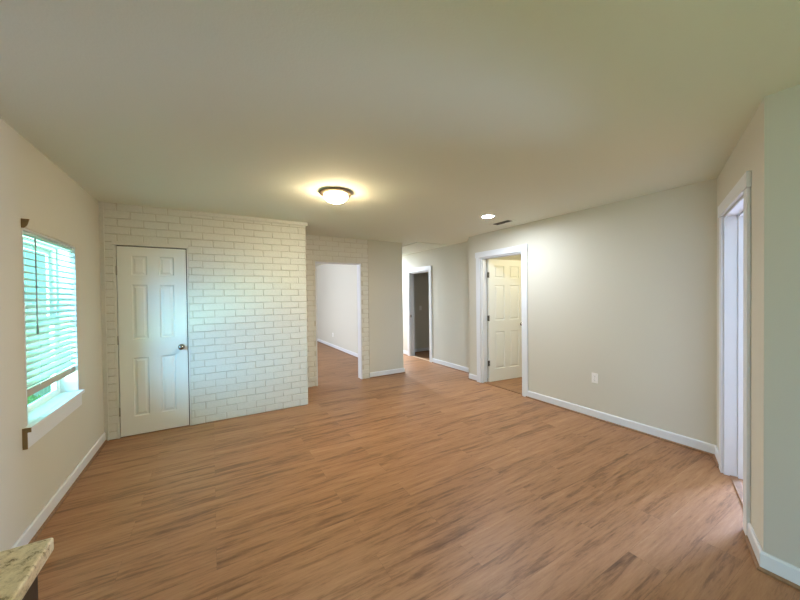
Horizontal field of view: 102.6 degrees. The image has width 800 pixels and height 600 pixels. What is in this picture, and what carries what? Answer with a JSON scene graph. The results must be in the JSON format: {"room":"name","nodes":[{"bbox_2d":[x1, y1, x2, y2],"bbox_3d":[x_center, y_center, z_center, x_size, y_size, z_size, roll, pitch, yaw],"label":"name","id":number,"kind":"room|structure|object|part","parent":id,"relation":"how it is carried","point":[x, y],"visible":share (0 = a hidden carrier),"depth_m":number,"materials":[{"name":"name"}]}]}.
{"room":"empty living room","nodes":[
{"label":"empty living room","id":0,"kind":"room"},
{"bbox_2d":[0,117,103,551],"bbox_3d":[-2.773,0.227,2.663,0.150,2.440,13.800,-1,1,-30],"label":"wall","id":1,"kind":"structure","parent":0,"point":[34,188],"depth_m":2.02,"materials":[{"name":"beige paint"}]},
{"bbox_2d":[21,218,84,449],"bbox_3d":[-2.505,0.196,2.243,0.188,1.363,0.945,-1,1,-30],"label":"window","id":2,"kind":"structure","parent":1,"relation":"in","point":[65,396],"depth_m":2.46,"materials":[{"name":"white plastic"}]},
{"bbox_3d":[-2.236,-0.458,1.911,0.035,0.054,0.004,-1,1,-30],"label":"trim","id":3,"kind":"part","parent":2,"relation":"part of","materials":[{"name":"brown wood"}]},
{"bbox_3d":[-2.194,0.816,1.884,0.037,0.124,0.005,-1,1,-30],"label":"trim","id":4,"kind":"part","parent":2,"relation":"part of","materials":[{"name":"brown wood"}]},
{"bbox_3d":[-2.592,-0.111,2.213,0.015,0.574,0.794,-1,1,-30],"label":"sash","id":5,"kind":"part","parent":2,"relation":"part of","materials":[{"name":"white plastic"}]},
{"bbox_3d":[-2.577,0.163,2.224,0.045,1.195,0.864,-1,1,-30],"label":"frame","id":6,"kind":"part","parent":2,"relation":"part of","materials":[{"name":"white plastic"}]},
{"bbox_3d":[-2.566,0.445,2.231,0.025,0.610,0.794,-1,1,-30],"label":"sash","id":7,"kind":"part","parent":2,"relation":"part of","materials":[{"name":"white plastic"}]},
{"bbox_2d":[23,231,76,396],"bbox_3d":[-2.476,0.086,2.282,0.075,1.016,0.833,-1,1,-30],"label":"window blind","id":8,"kind":"object","parent":2,"relation":"attached to","point":[36,372],"visible":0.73,"depth_m":2.20,"materials":[{"name":"white plastic"}]},
{"bbox_3d":[-2.354,0.090,2.055,0.054,0.923,0.002,-1,1,-30],"label":"ladder cord","id":9,"kind":"part","parent":8,"relation":"part of","materials":[{"name":"white fabric"}]},
{"bbox_3d":[-2.479,0.571,2.283,0.016,0.048,0.833,-1,1,-30],"label":"rail","id":10,"kind":"part","parent":8,"relation":"part of","materials":[{"name":"beige plastic"}]},
{"bbox_3d":[-2.616,0.088,2.500,0.054,0.923,0.002,-1,1,-30],"label":"ladder cord","id":11,"kind":"part","parent":8,"relation":"part of","materials":[{"name":"white fabric"}]},
{"bbox_3d":[-2.474,-0.462,2.290,0.009,0.046,0.889,-1,1,-30],"label":"head trim","id":12,"kind":"part","parent":2,"relation":"part of","materials":[{"name":"beige paint"}]},
{"bbox_2d":[10,432,106,548],"bbox_3d":[-2.171,1.401,1.856,0.026,0.096,3.268,-1,1,-30],"label":"baseboard","id":13,"kind":"structure","parent":1,"relation":"attached to","point":[37,525],"depth_m":2.25,"materials":[{"name":"white paint"}]},
{"bbox_2d":[98,201,108,440],"bbox_3d":[-3.039,0.222,3.301,0.036,2.438,0.110,-1,1,-30],"label":"trim","id":14,"kind":"structure","parent":1,"relation":"attached to","point":[101,206],"depth_m":3.26,"materials":[{"name":"paint"}]},
{"bbox_2d":[103,202,307,439],"bbox_3d":[-2.156,0.205,3.835,2.034,2.440,0.124,-1,1,-30],"label":"brick wall","id":15,"kind":"structure","parent":0,"point":[247,278],"depth_m":3.86,"materials":[{"name":"beige brick"}]},
{"bbox_2d":[111,241,190,438],"bbox_3d":[-2.678,0.412,3.487,0.652,2.048,0.165,-1,1,-30],"label":"door","id":16,"kind":"structure","parent":15,"relation":"in","point":[151,291],"depth_m":3.46,"materials":[{"name":"paint"}]},
{"bbox_3d":[-2.439,0.527,3.570,0.064,0.064,0.065,-1,1,-30],"label":"knob","id":17,"kind":"part","parent":16,"relation":"part of","materials":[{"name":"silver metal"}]},
{"bbox_2d":[194,211,307,225],"bbox_3d":[-1.793,-1.000,3.974,1.275,0.042,0.042,-1,1,-30],"label":"trim","id":18,"kind":"structure","parent":15,"relation":"attached to","point":[199,213],"depth_m":3.92,"materials":[{"name":"paint"}]},
{"bbox_2d":[316,264,357,353],"bbox_3d":[-1.421,0.138,8.384,0.150,2.440,5.310,-1,1,-30],"label":"wall","id":19,"kind":"structure","parent":0,"point":[336,284],"depth_m":8.68,"materials":[{"name":"beige paint"}]},
{"bbox_2d":[317,338,357,357],"bbox_3d":[-1.485,1.310,8.358,0.026,0.096,5.280,-1,1,-30],"label":"baseboard","id":20,"kind":"structure","parent":19,"relation":"attached to","point":[346,351],"depth_m":8.62,"materials":[{"name":"white paint"}]},
{"bbox_2d":[305,235,403,386],"bbox_3d":[-0.839,0.167,5.562,1.990,2.440,0.144,-1,1,-30],"label":"wall","id":21,"kind":"structure","parent":0,"point":[385,283],"depth_m":5.69,"materials":[{"name":"beige paint"}]},
{"bbox_2d":[314,260,362,385],"bbox_3d":[-1.044,0.373,5.438,0.838,2.033,0.164,-1,1,-30],"label":"door frame","id":22,"kind":"structure","parent":21,"relation":"in","point":[359,303],"depth_m":5.58,"materials":[{"name":"white paint"}]},
{"bbox_2d":[370,368,405,377],"bbox_3d":[-1.572,1.314,8.146,0.727,0.096,5.377,-1,1,-30],"label":"baseboard","id":23,"kind":"structure","parent":21,"relation":"attached to","point":[399,370],"depth_m":5.83,"materials":[{"name":"white paint"}]},
{"bbox_3d":[-1.572,1.353,8.146,0.727,0.017,5.377,-1,1,-30],"label":"shoe moulding","id":24,"kind":"part","parent":23,"relation":"part of","materials":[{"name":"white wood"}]},
{"bbox_2d":[0,0,799,265],"bbox_3d":[0.686,-1.161,4.691,8.220,0.200,14.100,-1,1,-30],"label":"ceiling","id":25,"kind":"structure","parent":0,"point":[436,117],"depth_m":1.61,"materials":[{"name":"white paint"}]},
{"bbox_2d":[319,187,351,203],"bbox_3d":[-0.609,-0.973,3.042,0.304,0.102,0.304,-1,1,-30],"label":"ceiling light","id":26,"kind":"object","parent":25,"relation":"attached to","point":[336,195],"visible":1,"depth_m":2.96,"materials":[{"name":"white glass"}]},
{"bbox_2d":[402,242,446,253],"bbox_3d":[0.265,-1.074,6.671,0.690,0.014,1.380,-1,1,-30],"label":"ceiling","id":27,"kind":"structure","parent":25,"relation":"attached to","point":[417,246],"depth_m":6.45,"materials":[{"name":"white paint"}]},
{"bbox_2d":[480,214,495,218],"bbox_3d":[1.109,-1.053,4.035,0.188,0.010,0.188,-1,1,-30],"label":"recessed light","id":28,"kind":"object","parent":25,"relation":"in","point":[486,215],"visible":1,"depth_m":4.03,"materials":[{"name":"white plastic"}]},
{"bbox_2d":[490,219,515,225],"bbox_3d":[1.405,-1.060,4.389,0.160,0.011,0.330,-1,1,-30],"label":"ceiling vent","id":29,"kind":"object","parent":25,"relation":"in","point":[507,220],"visible":1,"depth_m":4.37,"materials":[{"name":"beige metal"}]},
{"bbox_2d":[34,342,799,599],"bbox_3d":[0.718,1.438,4.724,8.220,0.120,14.100,-1,1,-30],"label":"floor","id":30,"kind":"structure","parent":0,"point":[429,481],"depth_m":2.19,"materials":[{"name":"brown wood"}]},
{"bbox_2d":[22,575,37,599],"bbox_3d":[-0.718,1.022,-0.027,0.631,0.867,1.332,-1,1,-30],"label":"base cabinet","id":31,"kind":"object","parent":30,"relation":"on","point":[32,593],"visible":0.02,"depth_m":0.68,"materials":[{"name":"brown wood"}]},
{"bbox_2d":[0,538,53,599],"bbox_3d":[-0.725,0.572,-0.020,0.642,0.032,1.396,-1,1,-30],"label":"countertop","id":32,"kind":"structure","parent":31,"relation":"on","point":[20,566],"depth_m":0.66,"materials":[{"name":"stone"}]},
{"bbox_2d":[414,272,428,348],"bbox_3d":[1.349,0.099,8.767,2.787,2.440,0.100,-1,1,-30],"label":"wall","id":33,"kind":"structure","parent":0,"point":[421,280],"depth_m":8.24,"materials":[{"name":"beige paint"}]},
{"bbox_2d":[415,347,428,352],"bbox_3d":[1.356,1.271,8.703,2.680,0.096,0.026,-1,1,-30],"label":"baseboard","id":34,"kind":"structure","parent":33,"relation":"attached to","point":[427,348],"depth_m":8.23,"materials":[{"name":"white paint"}]},
{"bbox_2d":[402,241,487,369],"bbox_3d":[-0.126,0.122,8.406,0.120,2.440,6.585,-1,1,-30],"label":"wall","id":35,"kind":"structure","parent":0,"point":[449,272],"depth_m":6.46,"materials":[{"name":"beige paint"}]},
{"bbox_2d":[406,266,431,361],"bbox_3d":[0.482,0.301,7.358,0.145,2.092,1.012,-1,1,-30],"label":"door frame","id":36,"kind":"structure","parent":35,"relation":"in","point":[410,272],"depth_m":7.67,"materials":[{"name":"white paint"}]},
{"bbox_3d":[0.203,0.346,7.717,0.017,1.999,0.086,-1,1,-30],"label":"casing","id":37,"kind":"part","parent":36,"relation":"part of","materials":[{"name":"white paint"}]},
{"bbox_3d":[0.417,-0.698,7.314,0.022,0.092,1.012,-1,1,-30],"label":"head casing","id":38,"kind":"part","parent":36,"relation":"part of","materials":[{"name":"white paint"}]},
{"bbox_3d":[0.661,0.350,6.940,0.017,1.999,0.086,-1,1,-30],"label":"casing","id":39,"kind":"part","parent":36,"relation":"part of","materials":[{"name":"white paint"}]},
{"bbox_2d":[432,358,476,381],"bbox_3d":[0.988,1.308,6.131,0.306,0.096,1.643,-1,1,-30],"label":"baseboard","id":40,"kind":"structure","parent":35,"relation":"attached to","point":[436,361],"depth_m":6.25,"materials":[{"name":"white paint"}]},
{"bbox_2d":[468,239,520,372],"bbox_3d":[2.561,0.114,6.439,3.060,2.440,0.100,-1,1,-30],"label":"wall","id":41,"kind":"structure","parent":0,"point":[515,257],"depth_m":5.71,"materials":[{"name":"beige paint"}]},
{"bbox_2d":[469,178,716,444],"bbox_3d":[2.067,0.149,4.127,0.120,2.440,3.255,-1,1,-30],"label":"wall","id":42,"kind":"structure","parent":0,"point":[624,292],"depth_m":3.40,"materials":[{"name":"beige paint"}]},
{"bbox_2d":[475,244,527,396],"bbox_3d":[1.917,0.284,5.136,0.926,2.146,1.022,-1,1,-30],"label":"door","id":43,"kind":"structure","parent":42,"relation":"in","point":[504,283],"depth_m":5.33,"materials":[{"name":"white paint"}]},
{"bbox_3d":[1.300,0.336,5.302,0.017,2.054,0.086,-1,1,-30],"label":"casing","id":44,"kind":"part","parent":43,"relation":"part of","materials":[{"name":"white paint"}]},
{"bbox_3d":[1.516,-0.735,4.894,0.022,0.092,1.022,-1,1,-30],"label":"head casing","id":45,"kind":"part","parent":43,"relation":"part of","materials":[{"name":"white paint"}]},
{"bbox_3d":[1.762,0.340,4.516,0.017,2.054,0.086,-1,1,-30],"label":"casing","id":46,"kind":"part","parent":43,"relation":"part of","materials":[{"name":"white paint"}]},
{"bbox_2d":[592,373,597,383],"bbox_3d":[2.254,0.904,3.707,0.010,0.117,0.072,-1,1,-30],"label":"wall outlet","id":47,"kind":"object","parent":42,"relation":"attached to","point":[594,375],"visible":1,"depth_m":3.70,"materials":[{"name":"white plastic"}]},
{"bbox_2d":[526,391,718,467],"bbox_3d":[2.207,1.326,3.569,0.243,0.096,2.064,-1,1,-30],"label":"baseboard","id":48,"kind":"structure","parent":42,"relation":"attached to","point":[687,442],"depth_m":3.34,"materials":[{"name":"white paint"}]},
{"bbox_2d":[717,98,763,549],"bbox_3d":[2.371,0.170,2.192,0.118,2.440,1.467,0,1,38],"label":"wall","id":49,"kind":"structure","parent":0,"point":[748,153],"depth_m":1.78,"materials":[{"name":"beige paint"}]},
{"bbox_2d":[718,171,751,534],"bbox_3d":[2.367,0.319,2.203,0.143,2.142,0.973,0,1,38],"label":"door frame","id":50,"kind":"structure","parent":49,"relation":"in","point":[735,225],"depth_m":2.47,"materials":[{"name":"white paint"}]},
{"bbox_3d":[2.587,0.357,2.579,0.017,2.049,0.086,0,1,38],"label":"casing","id":51,"kind":"part","parent":50,"relation":"part of","materials":[{"name":"white paint"}]},
{"bbox_3d":[2.307,-0.706,2.227,0.022,0.092,0.973,0,1,38],"label":"head casing","id":52,"kind":"part","parent":50,"relation":"part of","materials":[{"name":"white paint"}]},
{"bbox_3d":[2.057,0.372,1.899,0.017,2.049,0.086,0,1,38],"label":"casing","id":53,"kind":"part","parent":50,"relation":"part of","materials":[{"name":"white paint"}]},
{"bbox_2d":[763,84,799,567],"bbox_3d":[2.856,0.191,0.098,0.120,2.440,3.670,-1,1,-30],"label":"wall","id":54,"kind":"structure","parent":0,"point":[781,508],"depth_m":1.59,"materials":[{"name":"beige paint"}]},
{"bbox_2d":[744,523,799,590],"bbox_3d":[2.855,1.360,0.232,0.268,0.096,3.691,-1,1,-30],"label":"baseboard","id":55,"kind":"structure","parent":54,"relation":"attached to","point":[787,573],"depth_m":1.63,"materials":[{"name":"white paint"}]},
{"label":"outside","id":56,"kind":"structure","parent":0,"visible":0},
{"bbox_3d":[-8.370,1.983,-2.595,14.875,0.100,32.000,-1,1,-30],"label":"ground","id":57,"kind":"structure","parent":56,"visible":0},
{"bbox_2d":[27,394,43,403],"bbox_3d":[-4.616,1.469,3.938,0.562,0.669,0.580,0,1,21],"label":"shrub","id":58,"kind":"object","parent":57,"relation":"on","point":[30,399],"visible":0.04,"depth_m":4.01,"materials":[{"name":"green plant"}]},
{"bbox_2d":[25,301,50,395],"bbox_3d":[-6.554,0.902,5.909,0.157,1.800,8.225,-1,1,-30],"label":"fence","id":59,"kind":"object","parent":57,"relation":"on","point":[47,389],"visible":0.05,"depth_m":5.57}
]}

